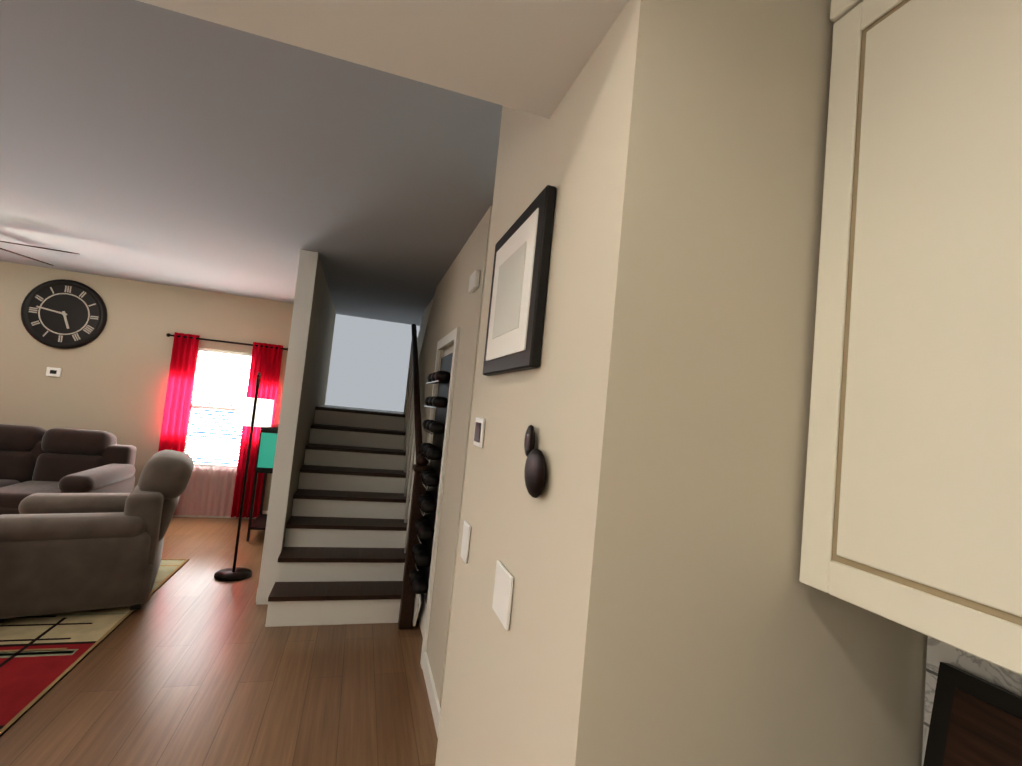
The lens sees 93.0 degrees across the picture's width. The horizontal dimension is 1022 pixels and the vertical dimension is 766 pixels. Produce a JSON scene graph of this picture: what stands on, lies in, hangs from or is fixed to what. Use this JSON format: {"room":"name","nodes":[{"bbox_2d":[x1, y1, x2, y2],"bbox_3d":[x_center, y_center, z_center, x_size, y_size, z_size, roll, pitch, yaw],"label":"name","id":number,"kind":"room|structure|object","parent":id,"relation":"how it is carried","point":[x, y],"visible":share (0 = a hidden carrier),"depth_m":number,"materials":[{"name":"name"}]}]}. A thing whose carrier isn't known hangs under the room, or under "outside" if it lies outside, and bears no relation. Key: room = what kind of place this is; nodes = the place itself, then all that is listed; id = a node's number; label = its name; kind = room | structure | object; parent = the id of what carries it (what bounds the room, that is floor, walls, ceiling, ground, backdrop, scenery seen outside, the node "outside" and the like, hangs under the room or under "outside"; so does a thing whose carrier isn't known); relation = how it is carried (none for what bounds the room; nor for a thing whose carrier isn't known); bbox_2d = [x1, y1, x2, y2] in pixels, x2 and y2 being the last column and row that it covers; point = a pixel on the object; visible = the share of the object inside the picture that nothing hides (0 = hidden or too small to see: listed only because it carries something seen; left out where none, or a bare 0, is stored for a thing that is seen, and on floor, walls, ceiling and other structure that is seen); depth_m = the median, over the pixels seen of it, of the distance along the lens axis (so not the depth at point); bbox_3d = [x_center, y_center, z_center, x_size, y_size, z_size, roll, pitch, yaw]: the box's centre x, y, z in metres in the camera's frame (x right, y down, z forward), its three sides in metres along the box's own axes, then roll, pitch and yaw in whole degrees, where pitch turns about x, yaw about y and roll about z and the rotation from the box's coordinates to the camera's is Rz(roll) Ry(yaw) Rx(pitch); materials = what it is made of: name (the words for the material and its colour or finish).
{"room":"kitchen","nodes":[
{"label":"kitchen","id":0,"kind":"room"},
{"bbox_2d":[0,261,335,510],"bbox_3d":[-6.234,-0.043,5.168,7.970,2.715,0.150,7,-3,-17],"label":"wall","id":1,"kind":"structure","parent":0,"point":[113,379],"depth_m":5.62,"materials":[{"name":"beige paint"}]},
{"bbox_2d":[46,367,61,376],"bbox_3d":[-5.114,-0.123,5.421,0.130,0.100,0.023,7,-3,-17],"label":"thermostat","id":2,"kind":"object","parent":1,"relation":"attached to","point":[53,371],"visible":1,"depth_m":5.41,"materials":[{"name":"white plastic"}]},
{"bbox_2d":[21,279,106,348],"bbox_3d":[-5.021,-0.776,5.452,0.780,0.780,0.050,7,-3,-17],"label":"wall clock","id":3,"kind":"object","parent":1,"relation":"attached to","point":[64,314],"visible":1,"depth_m":5.44,"materials":[{"name":"black"}]},
{"bbox_2d":[184,348,251,466],"bbox_3d":[-3.578,0.326,5.958,0.760,1.490,0.190,7,-3,-17],"label":"window","id":4,"kind":"structure","parent":1,"relation":"in","point":[220,386],"depth_m":6.02,"materials":[{"name":"white glass"}]},
{"bbox_2d":[173,511,267,518],"bbox_3d":[-6.394,1.247,4.995,7.850,0.100,0.015,7,-3,-17],"label":"baseboard","id":5,"kind":"structure","parent":1,"relation":"attached to","point":[264,512],"depth_m":5.83,"materials":[{"name":"white"}]},
{"bbox_2d":[158,332,287,517],"bbox_3d":[-3.514,0.526,5.844,1.344,2.130,0.110,7,-3,-17],"label":"curtain","id":6,"kind":"object","parent":1,"relation":"hanging from","point":[213,490],"visible":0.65,"depth_m":5.82,"materials":[{"name":"red fabric"}]},
{"bbox_2d":[0,517,437,765],"bbox_3d":[-3.440,1.401,0.985,11.600,0.100,10.100,7,-3,-17],"label":"floor","id":7,"kind":"structure","parent":0,"point":[192,661],"depth_m":2.60,"materials":[{"name":"brown wood"}]},
{"bbox_2d":[0,424,135,514],"bbox_3d":[-4.973,0.897,4.479,2.280,0.987,1.108,7,-3,-17],"label":"sofa","id":8,"kind":"object","parent":7,"relation":"on","point":[34,459],"visible":0.71,"depth_m":4.83,"materials":[{"name":"grey fabric"}]},
{"bbox_2d":[0,559,188,736],"bbox_3d":[-4.103,1.367,2.462,3.420,0.010,2.990,7,-3,-17],"label":"living room rug","id":9,"kind":"object","parent":7,"relation":"on","point":[41,656],"visible":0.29,"depth_m":2.80,"materials":[{"name":"carpet"}]},
{"bbox_2d":[0,450,193,622],"bbox_3d":[-3.001,1.012,3.544,1.043,1.033,0.940,8,-4,-31],"label":"recliner","id":10,"kind":"object","parent":9,"relation":"on","point":[66,552],"visible":1,"depth_m":3.20,"materials":[{"name":"grey fabric"}]},
{"bbox_2d":[214,372,273,580],"bbox_3d":[-2.355,0.770,4.311,0.342,1.750,0.572,7,-3,-17],"label":"floor lamp","id":11,"kind":"object","parent":7,"relation":"on","point":[253,412],"visible":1,"depth_m":4.31,"materials":[{"name":"black metal"}]},
{"bbox_2d":[246,424,278,540],"bbox_3d":[-2.648,1.086,5.441,0.320,1.200,0.600,7,-3,-17],"label":"aquarium","id":12,"kind":"object","parent":7,"relation":"on","point":[266,450],"visible":0.38,"depth_m":5.16,"materials":[{"name":"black glass"}]},
{"bbox_2d":[265,298,433,628],"bbox_3d":[-1.428,0.407,4.830,1.070,2.712,3.268,7,-3,-17],"label":"stairs","id":13,"kind":"structure","parent":7,"relation":"on","point":[351,541],"depth_m":4.01,"materials":[{"name":"white wood"}]},
{"bbox_2d":[0,0,502,325],"bbox_3d":[-3.166,-1.395,1.149,11.600,0.100,10.100,7,-3,-17],"label":"ceiling","id":14,"kind":"structure","parent":0,"point":[143,142],"depth_m":2.37,"materials":[{"name":"white paint"}]},
{"bbox_2d":[0,241,78,265],"bbox_3d":[-4.287,-1.063,3.784,1.429,0.470,1.486,7,-3,-17],"label":"ceiling fan","id":15,"kind":"object","parent":14,"relation":"hanging from","point":[35,247],"visible":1,"depth_m":3.99,"materials":[{"name":"black metal"}]},
{"bbox_2d":[137,0,628,118],"bbox_3d":[-4.008,-1.326,-0.266,8.800,0.364,0.450,7,-3,-17],"label":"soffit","id":16,"kind":"structure","parent":14,"relation":"attached to","point":[531,56],"depth_m":0.97,"materials":[{"name":"white paint"}]},
{"bbox_2d":[256,250,334,604],"bbox_3d":[-2.095,0.350,4.972,0.128,2.715,2.620,7,-3,-17],"label":"wall","id":17,"kind":"structure","parent":0,"point":[308,358],"depth_m":3.77,"materials":[{"name":"beige paint"}]},
{"bbox_2d":[418,206,491,707],"bbox_3d":[-0.803,0.452,4.553,0.100,2.715,4.170,7,-3,-17],"label":"wall","id":18,"kind":"structure","parent":0,"point":[455,304],"depth_m":2.85,"materials":[{"name":"beige paint"}]},
{"bbox_2d":[422,652,440,737],"bbox_3d":[-0.439,1.693,2.672,0.015,0.100,0.630,7,-3,-17],"label":"baseboard","id":19,"kind":"structure","parent":18,"relation":"attached to","point":[432,695],"depth_m":2.62,"materials":[{"name":"white wood"}]},
{"bbox_2d":[409,327,459,668],"bbox_3d":[-0.563,0.710,3.442,0.165,2.120,0.860,7,-3,-17],"label":"door frame","id":20,"kind":"structure","parent":18,"relation":"attached to","point":[424,555],"depth_m":3.24,"materials":[{"name":"white painted wood"}]},
{"bbox_2d":[468,269,480,292],"bbox_3d":[-0.209,-0.575,2.750,0.029,0.100,0.160,7,-3,-17],"label":"door chime","id":21,"kind":"object","parent":18,"relation":"attached to","point":[474,280],"visible":0.98,"depth_m":2.69,"materials":[{"name":"white plastic"}]},
{"bbox_2d":[435,0,927,765],"bbox_3d":[1.083,0.460,1.541,2.320,2.715,0.970,7,-3,-17],"label":"wall","id":22,"kind":"structure","parent":0,"point":[667,606],"depth_m":0.84,"materials":[{"name":"beige paint"}]},
{"bbox_2d":[460,520,470,563],"bbox_3d":[-0.143,0.501,1.529,0.008,0.115,0.075,7,-3,-17],"label":"switch plate","id":23,"kind":"object","parent":22,"relation":"attached to","point":[466,528],"depth_m":1.51,"materials":[{"name":"white plastic"}]},
{"bbox_2d":[473,417,484,447],"bbox_3d":[-0.101,0.154,1.518,0.010,0.090,0.100,7,-3,-17],"label":"thermostat","id":24,"kind":"object","parent":22,"relation":"attached to","point":[480,422],"depth_m":1.49,"materials":[{"name":"white plastic"}]},
{"bbox_2d":[492,560,513,629],"bbox_3d":[-0.020,0.489,1.125,0.008,0.115,0.120,7,-3,-17],"label":"switch plate","id":25,"kind":"object","parent":22,"relation":"attached to","point":[503,585],"depth_m":1.11,"materials":[{"name":"white plastic"}]},
{"bbox_2d":[482,185,556,375],"bbox_3d":[0.005,-0.232,1.279,0.030,0.410,0.440,7,-3,-17],"label":"picture frame","id":26,"kind":"object","parent":22,"relation":"attached to","point":[516,316],"visible":1,"depth_m":1.17,"materials":[{"name":"black wood"}]},
{"bbox_2d":[524,425,545,497],"bbox_3d":[0.048,0.160,0.997,0.020,0.146,0.139,7,-3,-17],"label":"wall decoration","id":27,"kind":"object","parent":22,"relation":"attached to","point":[535,473],"depth_m":0.98,"materials":[{"name":"black plastic"}]},
{"bbox_2d":[799,0,1021,695],"bbox_3d":[0.799,-0.175,0.672,0.351,1.080,0.540,7,-3,-17],"label":"upper cabinet","id":28,"kind":"object","parent":22,"relation":"attached to","point":[912,516],"depth_m":0.70,"materials":[{"name":"white wood"}]},
{"bbox_2d":[923,662,1021,765],"bbox_3d":[0.806,0.664,0.713,0.077,0.319,0.340,7,-3,-17],"label":"decorative plaque","id":29,"kind":"object","parent":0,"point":[975,721],"visible":1,"depth_m":0.82,"materials":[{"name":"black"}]}
]}

